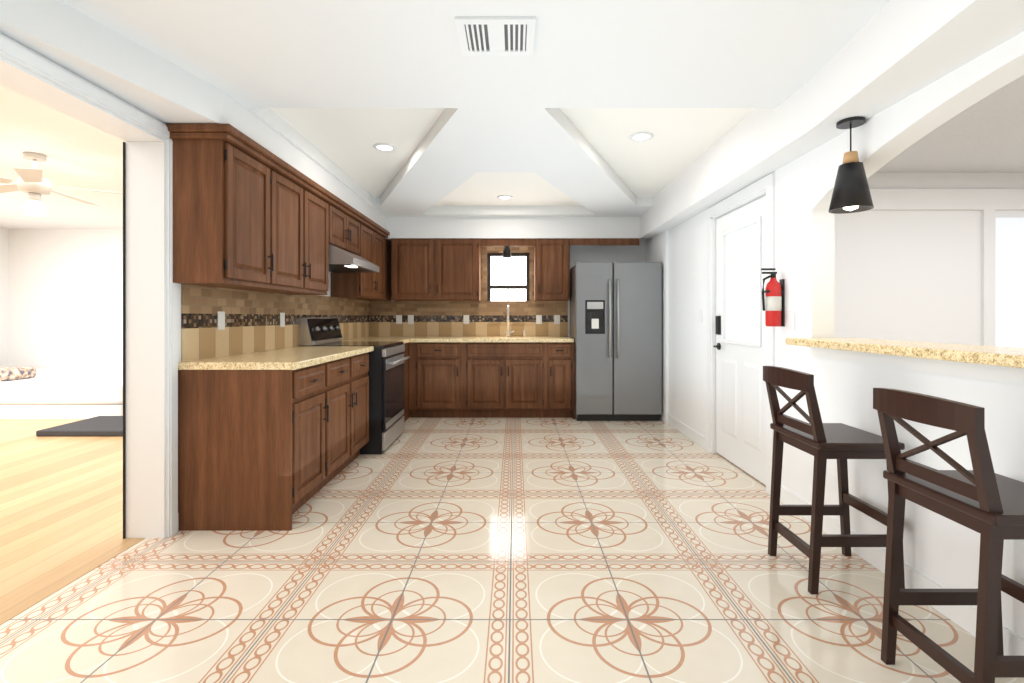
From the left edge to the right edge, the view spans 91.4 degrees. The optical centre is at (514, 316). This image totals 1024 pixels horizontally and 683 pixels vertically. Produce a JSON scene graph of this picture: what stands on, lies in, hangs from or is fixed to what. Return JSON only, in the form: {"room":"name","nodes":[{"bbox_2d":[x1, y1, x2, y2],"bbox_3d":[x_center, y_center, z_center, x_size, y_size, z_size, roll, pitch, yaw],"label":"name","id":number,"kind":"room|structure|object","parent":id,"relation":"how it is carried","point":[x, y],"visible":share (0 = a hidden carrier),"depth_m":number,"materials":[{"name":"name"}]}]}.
{"room":"kitchen","nodes":[
{"label":"kitchen","id":0,"kind":"room"},
{"bbox_2d":[0,228,7,366],"bbox_3d":[-7.650,-0.120,3.150,0.100,2.600,8.900,0,0,0],"label":"wall","id":1,"kind":"structure","parent":0,"point":[3,232],"depth_m":7.43,"materials":[{"name":"white paint"}]},
{"bbox_2d":[0,85,125,228],"bbox_3d":[-4.830,-1.370,3.150,5.540,0.100,8.700,0,0,0],"label":"ceiling","id":2,"kind":"structure","parent":0,"point":[79,154],"depth_m":4.33,"materials":[{"name":"white paint"}]},
{"bbox_2d":[0,152,122,215],"bbox_3d":[-3.911,-1.070,4.090,1.297,0.500,1.268,0,0,0],"label":"ceiling fan","id":3,"kind":"object","parent":2,"relation":"hanging from","point":[33,184],"visible":1,"depth_m":4.02,"materials":[{"name":"beige"}]},
{"bbox_2d":[8,229,122,367],"bbox_3d":[-4.725,-0.120,7.550,5.710,2.600,0.100,0,0,0],"label":"wall","id":4,"kind":"structure","parent":0,"point":[61,298],"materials":[{"name":"white paint"}]},
{"bbox_2d":[0,419,144,624],"bbox_3d":[-4.785,1.209,3.150,5.630,0.062,8.700,0,0,0],"label":"floor","id":5,"kind":"structure","parent":0,"point":[61,512],"depth_m":3.06,"materials":[{"name":"beige wood"}]},
{"bbox_2d":[0,367,122,418],"bbox_3d":[-5.870,0.900,6.605,2.660,0.560,1.690,0,0,0],"label":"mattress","id":6,"kind":"object","parent":5,"relation":"on","point":[53,393],"visible":0.77,"depth_m":5.78,"materials":[{"name":"white fabric"}]},
{"bbox_2d":[36,416,122,435],"bbox_3d":[-4.290,1.149,5.300,0.860,0.057,0.760,0,0,0],"label":"floor mat","id":7,"kind":"object","parent":5,"relation":"on","point":[104,426],"visible":0.67,"depth_m":5.02,"materials":[{"name":"grey"}]},
{"bbox_2d":[0,32,330,361],"bbox_3d":[-1.965,-0.120,2.455,0.190,2.600,8.170,0,0,0],"label":"wall","id":8,"kind":"structure","parent":0,"point":[179,285],"depth_m":2.78,"materials":[{"name":"white paint"}]},
{"bbox_2d":[218,311,224,329],"bbox_3d":[-1.855,0.022,3.158,0.005,0.115,0.075,0,0,0],"label":"outlet","id":9,"kind":"object","parent":8,"relation":"attached to","point":[221,320],"depth_m":3.16,"materials":[{"name":"white plastic"}]},
{"bbox_2d":[169,131,280,286],"bbox_3d":[-1.716,-0.598,2.990,0.303,0.784,0.580,0,0,0],"label":"upper cabinet","id":10,"kind":"object","parent":8,"relation":"attached to","point":[249,214],"depth_m":2.72,"materials":[{"name":"brown wood"}]},
{"bbox_2d":[181,284,368,361],"bbox_3d":[-1.865,0.023,4.605,0.012,0.455,3.610,0,0,0],"label":"backsplash","id":11,"kind":"structure","parent":8,"relation":"attached to","point":[252,321],"depth_m":3.51,"materials":[{"name":"beige tile"}]},
{"bbox_2d":[280,313,284,326],"bbox_3d":[-1.855,0.022,3.988,0.005,0.115,0.075,0,0,0],"label":"outlet","id":12,"kind":"object","parent":8,"relation":"attached to","point":[282,315],"depth_m":3.98,"materials":[{"name":"white plastic"}]},
{"bbox_2d":[237,167,332,294],"bbox_3d":[-1.716,-0.598,3.680,0.303,0.784,1.070,0,0,0],"label":"upper cabinet","id":13,"kind":"object","parent":8,"relation":"attached to","point":[306,212],"depth_m":3.72,"materials":[{"name":"brown wood"}]},
{"bbox_2d":[333,199,360,256],"bbox_3d":[-1.716,-0.805,4.640,0.303,0.369,0.850,0,0,0],"label":"upper cabinet","id":14,"kind":"object","parent":8,"relation":"attached to","point":[346,225],"depth_m":4.62,"materials":[{"name":"brown wood"}]},
{"bbox_2d":[329,244,378,272],"bbox_3d":[-1.619,-0.526,4.643,0.497,0.177,0.825,0,0,0],"label":"range hood","id":15,"kind":"object","parent":14,"relation":"attached to","point":[342,261],"visible":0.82,"depth_m":4.40,"materials":[{"name":"silver metal"}]},
{"bbox_2d":[331,219,384,300],"bbox_3d":[-1.716,-0.598,5.533,0.303,0.784,0.935,0,0,0],"label":"upper cabinet","id":16,"kind":"object","parent":8,"relation":"attached to","point":[359,286],"depth_m":5.34,"materials":[{"name":"brown wood"}]},
{"bbox_2d":[385,235,390,300],"bbox_3d":[-1.716,-0.598,6.176,0.303,0.784,0.461,0,0,0],"label":"upper cabinet","id":17,"kind":"object","parent":8,"relation":"attached to","point":[387,243],"depth_m":6.22,"materials":[{"name":"brown wood"}]},
{"bbox_2d":[59,0,888,216],"bbox_3d":[-0.110,-1.330,2.455,3.900,0.220,8.170,0,0,0],"label":"ceiling","id":18,"kind":"structure","parent":0,"point":[338,89],"depth_m":2.61,"materials":[{"name":"white paint"}]},
{"bbox_2d":[373,143,395,151],"bbox_3d":[-1.010,-1.315,3.880,0.170,0.010,0.170,0,0,0],"label":"recessed light","id":19,"kind":"object","parent":18,"relation":"in","point":[386,147],"visible":0.98,"depth_m":3.88,"materials":[{"name":"white"}]},
{"bbox_2d":[455,17,535,55],"bbox_3d":[-0.080,-1.214,2.170,0.330,0.012,0.280,0,0,0],"label":"ceiling vent","id":20,"kind":"object","parent":18,"relation":"in","point":[496,36],"visible":0.98,"depth_m":2.15,"materials":[{"name":"white metal"}]},
{"bbox_2d":[497,195,512,199],"bbox_3d":[-0.110,-1.315,5.500,0.170,0.010,0.170,0,0,0],"label":"recessed light","id":21,"kind":"object","parent":18,"relation":"in","point":[505,197],"visible":0.98,"depth_m":5.49,"materials":[{"name":"white"}]},
{"bbox_2d":[0,0,1023,240],"bbox_3d":[-0.080,-1.090,2.455,3.580,0.260,7.910,0,0,0],"label":"beams","id":22,"kind":"structure","parent":18,"relation":"attached to","point":[889,53],"depth_m":2.35,"materials":[{"name":"white paint"}]},
{"bbox_2d":[503,246,510,257],"bbox_3d":[-0.100,-0.850,6.200,0.110,0.219,0.110,0,0,0],"label":"pendant","id":23,"kind":"object","parent":22,"relation":"hanging from","point":[506,252],"visible":0.6,"depth_m":6.16,"materials":[{"name":"black metal"}]},
{"bbox_2d":[828,116,873,213],"bbox_3d":[1.645,-0.740,2.450,0.186,0.440,0.186,0,0,0],"label":"pendant light","id":24,"kind":"object","parent":22,"relation":"hanging from","point":[851,192],"visible":0.98,"depth_m":2.41,"materials":[{"name":"black metal"}]},
{"bbox_2d":[629,132,652,140],"bbox_3d":[0.920,-1.315,3.650,0.170,0.010,0.170,0,0,0],"label":"recessed light","id":25,"kind":"object","parent":18,"relation":"in","point":[641,136],"visible":0.98,"depth_m":3.64,"materials":[{"name":"white"}]},
{"bbox_2d":[0,417,1023,682],"bbox_3d":[-0.065,1.210,2.455,3.810,0.060,8.170,0,0,0],"label":"floor","id":26,"kind":"structure","parent":0,"point":[514,551],"depth_m":2.17,"materials":[{"name":"beige tile"}]},
{"bbox_2d":[178,352,368,530],"bbox_3d":[-1.535,0.737,3.522,0.666,0.887,1.521,0,0,0],"label":"base cabinet","id":27,"kind":"object","parent":26,"relation":"on","point":[266,450],"visible":1,"depth_m":2.76,"materials":[{"name":"brown wood"}]},
{"bbox_2d":[178,346,373,369],"bbox_3d":[-1.538,0.271,3.519,0.658,0.042,1.534,0,0,0],"label":"countertop","id":28,"kind":"structure","parent":27,"relation":"on","point":[294,358],"depth_m":3.01,"materials":[{"name":"beige stone"}]},
{"bbox_2d":[299,317,409,453],"bbox_3d":[-1.460,0.593,4.671,0.814,1.175,0.762,0,0,0],"label":"range oven","id":29,"kind":"object","parent":26,"relation":"on","point":[386,391],"visible":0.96,"depth_m":4.37,"materials":[{"name":"black metal"}]},
{"bbox_2d":[403,343,406,421],"bbox_3d":[-1.554,0.737,5.420,0.628,0.887,0.720,0,0,0],"label":"base cabinet","id":30,"kind":"object","parent":26,"relation":"on","point":[405,352],"depth_m":5.66,"materials":[{"name":"brown wood"}]},
{"bbox_2d":[343,337,409,343],"bbox_3d":[-1.538,0.271,5.389,0.660,0.042,0.666,0,0,0],"label":"countertop","id":31,"kind":"structure","parent":30,"relation":"on","point":[405,339],"depth_m":5.56,"materials":[{"name":"beige stone"}]},
{"bbox_2d":[407,342,546,418],"bbox_3d":[-0.590,0.737,6.079,2.556,0.887,0.658,0,0,0],"label":"base cabinet","id":32,"kind":"object","parent":26,"relation":"on","point":[489,379],"depth_m":5.78,"materials":[{"name":"brown wood"}]},
{"bbox_2d":[410,337,573,341],"bbox_3d":[-0.595,0.271,6.059,2.547,0.042,0.674,0,0,0],"label":"countertop","id":33,"kind":"structure","parent":32,"relation":"on","point":[412,339],"depth_m":5.75,"materials":[{"name":"beige stone"}]},
{"bbox_2d":[506,305,524,336],"bbox_3d":[0.009,0.050,6.169,0.236,0.398,0.210,0,0,0],"label":"sink faucet","id":34,"kind":"object","parent":33,"relation":"on","point":[508,332],"visible":0.98,"depth_m":6.23,"materials":[{"name":"silver metal"}]},
{"bbox_2d":[547,342,574,418],"bbox_3d":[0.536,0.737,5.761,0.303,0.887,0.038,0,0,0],"label":"base cabinet","id":35,"kind":"object","parent":26,"relation":"on","point":[560,355],"depth_m":5.78,"materials":[{"name":"brown wood"}]},
{"bbox_2d":[570,262,661,420],"bbox_3d":[1.170,0.280,5.968,0.970,1.800,0.823,0,0,0],"label":"fridge","id":36,"kind":"object","parent":26,"relation":"on","point":[616,321],"visible":1,"depth_m":5.62,"materials":[{"name":"grey metal"}]},
{"bbox_2d":[763,366,904,593],"bbox_3d":[1.435,0.707,2.310,0.450,0.947,0.410,0,0,0],"label":"stool","id":37,"kind":"object","parent":26,"relation":"on","point":[820,441],"visible":0.94,"depth_m":2.22,"materials":[{"name":"brown wood"}]},
{"bbox_2d":[873,388,1023,682],"bbox_3d":[1.435,0.707,1.540,0.450,0.947,0.410,0,0,0],"label":"stool","id":38,"kind":"object","parent":26,"relation":"on","point":[984,499],"visible":1,"depth_m":1.49,"materials":[{"name":"brown wood"}]},
{"bbox_2d":[385,238,643,336],"bbox_3d":[-0.080,-0.120,6.475,3.540,2.600,0.130,0,0,0],"label":"wall","id":39,"kind":"structure","parent":0,"point":[578,253],"depth_m":6.41,"materials":[{"name":"white paint"}]},
{"bbox_2d":[396,315,401,323],"bbox_3d":[-1.482,0.033,6.395,0.075,0.115,0.006,0,0,0],"label":"outlet","id":40,"kind":"object","parent":39,"relation":"attached to","point":[398,317],"depth_m":6.39,"materials":[{"name":"white plastic"}]},
{"bbox_2d":[408,315,413,323],"bbox_3d":[-1.332,0.033,6.395,0.075,0.115,0.006,0,0,0],"label":"outlet","id":41,"kind":"object","parent":39,"relation":"attached to","point":[410,317],"depth_m":6.39,"materials":[{"name":"white plastic"}]},
{"bbox_2d":[391,239,482,300],"bbox_3d":[-0.975,-0.581,6.249,1.080,0.752,0.318,0,0,0],"label":"upper cabinet","id":42,"kind":"object","parent":39,"relation":"attached to","point":[435,269],"depth_m":6.09,"materials":[{"name":"brown wood"}]},
{"bbox_2d":[463,315,468,323],"bbox_3d":[-0.623,0.033,6.395,0.075,0.115,0.006,0,0,0],"label":"outlet","id":43,"kind":"object","parent":39,"relation":"attached to","point":[465,317],"depth_m":6.39,"materials":[{"name":"white plastic"}]},
{"bbox_2d":[369,246,567,336],"bbox_3d":[-0.583,-0.355,6.405,2.515,1.210,0.050,0,0,0],"label":"backsplash","id":44,"kind":"structure","parent":39,"relation":"attached to","point":[431,318],"depth_m":6.40,"materials":[{"name":"beige tile"}]},
{"bbox_2d":[487,252,529,300],"bbox_3d":[-0.085,-0.385,6.452,0.550,0.890,0.085,0,0,0],"label":"kitchen window","id":45,"kind":"structure","parent":39,"relation":"in","point":[508,279],"depth_m":6.49,"materials":[{"name":"glass"}]},
{"bbox_2d":[536,315,541,323],"bbox_3d":[0.308,0.033,6.395,0.075,0.115,0.006,0,0,0],"label":"outlet","id":46,"kind":"object","parent":39,"relation":"attached to","point":[538,317],"depth_m":6.39,"materials":[{"name":"white plastic"}]},
{"bbox_2d":[531,238,570,300],"bbox_3d":[0.459,-0.581,6.249,0.427,0.752,0.318,0,0,0],"label":"upper cabinet","id":47,"kind":"object","parent":39,"relation":"attached to","point":[551,256],"depth_m":6.09,"materials":[{"name":"brown wood"}]},
{"bbox_2d":[554,315,559,323],"bbox_3d":[0.537,0.033,6.395,0.075,0.115,0.006,0,0,0],"label":"outlet","id":48,"kind":"object","parent":39,"relation":"attached to","point":[556,317],"depth_m":6.39,"materials":[{"name":"white plastic"}]},
{"bbox_2d":[644,32,1023,637],"bbox_3d":[1.757,-0.120,2.455,0.165,2.600,8.170,0,0,0],"label":"wall","id":49,"kind":"structure","parent":0,"point":[942,550],"depth_m":2.53,"materials":[{"name":"white paint"}]},
{"bbox_2d":[713,195,765,484],"bbox_3d":[1.738,0.161,3.854,0.095,2.015,0.942,0,0,0],"label":"entry door","id":50,"kind":"structure","parent":49,"relation":"in","point":[740,345],"depth_m":3.85,"materials":[{"name":"white wood"}]},
{"bbox_2d":[761,268,784,326],"bbox_3d":[1.641,-0.125,3.190,0.136,0.370,0.094,0,0,0],"label":"fire extinguisher","id":51,"kind":"object","parent":49,"relation":"attached to","point":[773,303],"visible":1,"depth_m":3.16,"materials":[{"name":"red metal"}]},
{"bbox_2d":[788,311,794,329],"bbox_3d":[1.707,0.022,3.085,0.005,0.115,0.070,0,0,0],"label":"outlet","id":52,"kind":"object","parent":49,"relation":"attached to","point":[791,314],"depth_m":3.08,"materials":[{"name":"white plastic"}]},
{"bbox_2d":[786,338,1023,368],"bbox_3d":[1.745,0.138,1.490,0.390,0.040,2.756,0,0,0],"label":"countertop","id":53,"kind":"structure","parent":49,"relation":"on","point":[1012,357],"depth_m":1.96,"materials":[{"name":"beige stone"}]},
{"bbox_2d":[834,173,1023,347],"bbox_3d":[3.770,-0.120,1.400,3.860,2.600,6.200,0,0,0],"label":"wall","id":54,"kind":"structure","parent":0,"point":[930,257],"depth_m":4.40,"materials":[{"name":"white paint"}]},
{"bbox_2d":[0,34,1023,655],"bbox_3d":[-0.121,0.080,2.030,3.922,2.200,7.060,0,0,0],"label":"trim","id":55,"kind":"structure","parent":54,"relation":"attached to","point":[150,398],"depth_m":2.67,"materials":[{"name":"white"}]},
{"bbox_2d":[875,75,1023,172],"bbox_3d":[3.720,-1.320,1.400,3.760,0.100,6.000,0,0,0],"label":"ceiling","id":56,"kind":"structure","parent":0,"point":[985,135],"depth_m":3.66,"materials":[{"name":"white paint"}]}
]}

